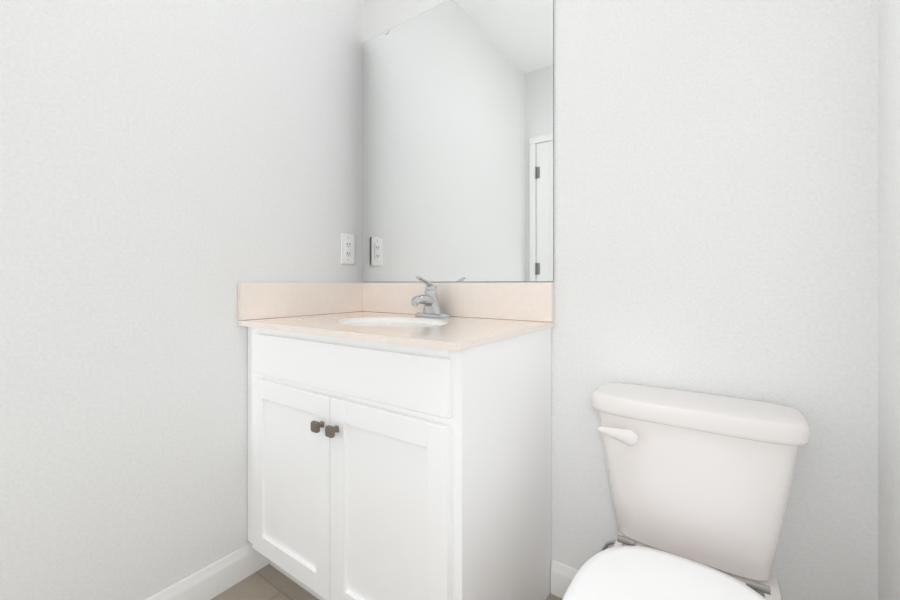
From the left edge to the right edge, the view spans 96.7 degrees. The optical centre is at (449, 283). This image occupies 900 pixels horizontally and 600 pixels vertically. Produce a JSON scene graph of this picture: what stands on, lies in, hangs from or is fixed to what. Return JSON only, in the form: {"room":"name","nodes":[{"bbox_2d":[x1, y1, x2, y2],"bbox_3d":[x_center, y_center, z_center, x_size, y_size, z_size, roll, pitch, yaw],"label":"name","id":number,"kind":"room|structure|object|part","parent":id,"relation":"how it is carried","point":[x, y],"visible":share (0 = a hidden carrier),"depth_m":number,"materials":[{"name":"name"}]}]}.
{"room":"bathroom","nodes":[
{"label":"bathroom","id":0,"kind":"room"},
{"bbox_2d":[0,0,362,599],"bbox_3d":[-0.969,-0.350,1.078,0.100,2.700,1.862,0,0,35],"label":"wall","id":1,"kind":"structure","parent":0,"point":[173,173],"depth_m":1.14,"materials":[{"name":"paint"}]},
{"bbox_2d":[145,543,268,599],"bbox_3d":[-1.024,0.949,0.897,0.014,0.102,1.298,0,0,35],"label":"baseboard","id":2,"kind":"structure","parent":1,"relation":"attached to","point":[214,579],"depth_m":1.28,"materials":[{"name":"white paint"}]},
{"bbox_2d":[341,233,353,263],"bbox_3d":[-0.442,-0.149,1.732,0.010,0.132,0.076,0,0,35],"label":"electrical outlet","id":3,"kind":"object","parent":1,"relation":"attached to","point":[347,248],"visible":1,"depth_m":1.73,"materials":[{"name":"white plastic"}]},
{"bbox_2d":[210,564,561,599],"bbox_3d":[-0.233,1.025,0.624,1.827,0.050,1.962,0,0,35],"label":"floor","id":4,"kind":"structure","parent":0,"point":[268,582],"depth_m":1.31,"materials":[{"name":"wood"}]},
{"bbox_2d":[237,276,553,599],"bbox_3d":[-0.194,0.487,1.317,0.891,1.026,0.578,0,0,35],"label":"bathroom vanity","id":5,"kind":"object","parent":4,"relation":"on","point":[399,441],"visible":1,"depth_m":1.07,"materials":[{"name":"white paint"}]},
{"bbox_3d":[-0.487,0.595,1.216,0.394,0.561,0.018,0,0,35],"label":"door","id":6,"kind":"part","parent":5,"relation":"part of","materials":[{"name":"white paint"}]},
{"bbox_3d":[-0.363,0.392,1.100,0.030,0.030,0.029,0,0,35],"label":"knob","id":7,"kind":"part","parent":5,"relation":"part of","materials":[{"name":"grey metal"}]},
{"bbox_3d":[-0.312,0.392,1.065,0.030,0.030,0.029,0,0,35],"label":"knob","id":8,"kind":"part","parent":5,"relation":"part of","materials":[{"name":"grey metal"}]},
{"bbox_3d":[-0.324,0.231,1.102,0.792,0.129,0.018,0,0,35],"label":"drawer","id":9,"kind":"part","parent":5,"relation":"part of","materials":[{"name":"white paint"}]},
{"bbox_3d":[-0.161,0.595,0.988,0.394,0.561,0.018,0,0,35],"label":"door","id":10,"kind":"part","parent":5,"relation":"part of","materials":[{"name":"white paint"}]},
{"bbox_2d":[237,310,553,364],"bbox_3d":[-0.190,0.193,1.323,0.891,0.136,0.564,0,0,35],"label":"countertop","id":11,"kind":"structure","parent":5,"relation":"on","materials":[{"name":"stone"}]},
{"bbox_2d":[410,276,451,317],"bbox_3d":[-0.089,0.049,1.461,0.160,0.150,0.144,0,0,35],"label":"faucet","id":12,"kind":"object","parent":11,"relation":"on","point":[431,309],"depth_m":1.46,"materials":[{"name":"silver metal"}]},
{"bbox_3d":[0.171,0.572,1.090,0.018,0.857,0.529,0,0,35],"label":"panel","id":13,"kind":"part","parent":5,"relation":"part of","materials":[{"name":"white paint"}]},
{"bbox_2d":[562,382,809,599],"bbox_3d":[0.435,0.642,0.790,0.466,0.716,0.716,0,0,35],"label":"toilet","id":14,"kind":"object","parent":4,"relation":"on","point":[700,483],"visible":1,"depth_m":0.89,"materials":[{"name":"white ceramic"}]},
{"bbox_3d":[0.416,0.372,0.989,0.093,0.040,0.038,0,0,35],"label":"lever","id":15,"kind":"part","parent":14,"relation":"part of","materials":[{"name":"white ceramic"}]},
{"bbox_3d":[0.380,0.600,0.675,0.370,0.023,0.464,0,0,35],"label":"seat lid","id":16,"kind":"part","parent":14,"relation":"part of","materials":[{"name":"white plastic"}]},
{"bbox_3d":[0.590,0.496,0.991,0.411,0.329,0.176,0,0,35],"label":"tank","id":17,"kind":"part","parent":14,"relation":"part of","materials":[{"name":"white ceramic"}]},
{"bbox_3d":[0.590,0.308,0.991,0.443,0.047,0.200,0,0,35],"label":"tank lid","id":18,"kind":"part","parent":14,"relation":"part of","materials":[{"name":"white ceramic"}]},
{"bbox_2d":[363,0,877,599],"bbox_3d":[0.302,-0.350,1.386,1.827,2.700,0.100,0,0,35],"label":"wall","id":19,"kind":"structure","parent":0,"point":[715,196],"depth_m":1.03,"materials":[{"name":"paint"}]},
{"bbox_2d":[363,0,553,281],"bbox_3d":[-0.029,-0.549,1.550,0.889,1.087,0.007,0,0,35],"label":"mirror","id":20,"kind":"object","parent":19,"relation":"attached to","point":[458,140],"visible":1,"depth_m":1.50,"materials":[{"name":"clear mirror"}]},
{"bbox_2d":[551,559,577,598],"bbox_3d":[0.631,0.949,1.084,0.737,0.102,0.014,0,0,35],"label":"baseboard","id":21,"kind":"structure","parent":19,"relation":"attached to","point":[562,576],"depth_m":1.27,"materials":[{"name":"white paint"}]},
{"bbox_2d":[878,0,899,599],"bbox_3d":[0.446,-0.350,0.087,0.100,2.700,1.862,0,0,35],"label":"wall","id":22,"kind":"structure","parent":0,"point":[888,299],"depth_m":0.82,"materials":[{"name":"paint"}]}
]}

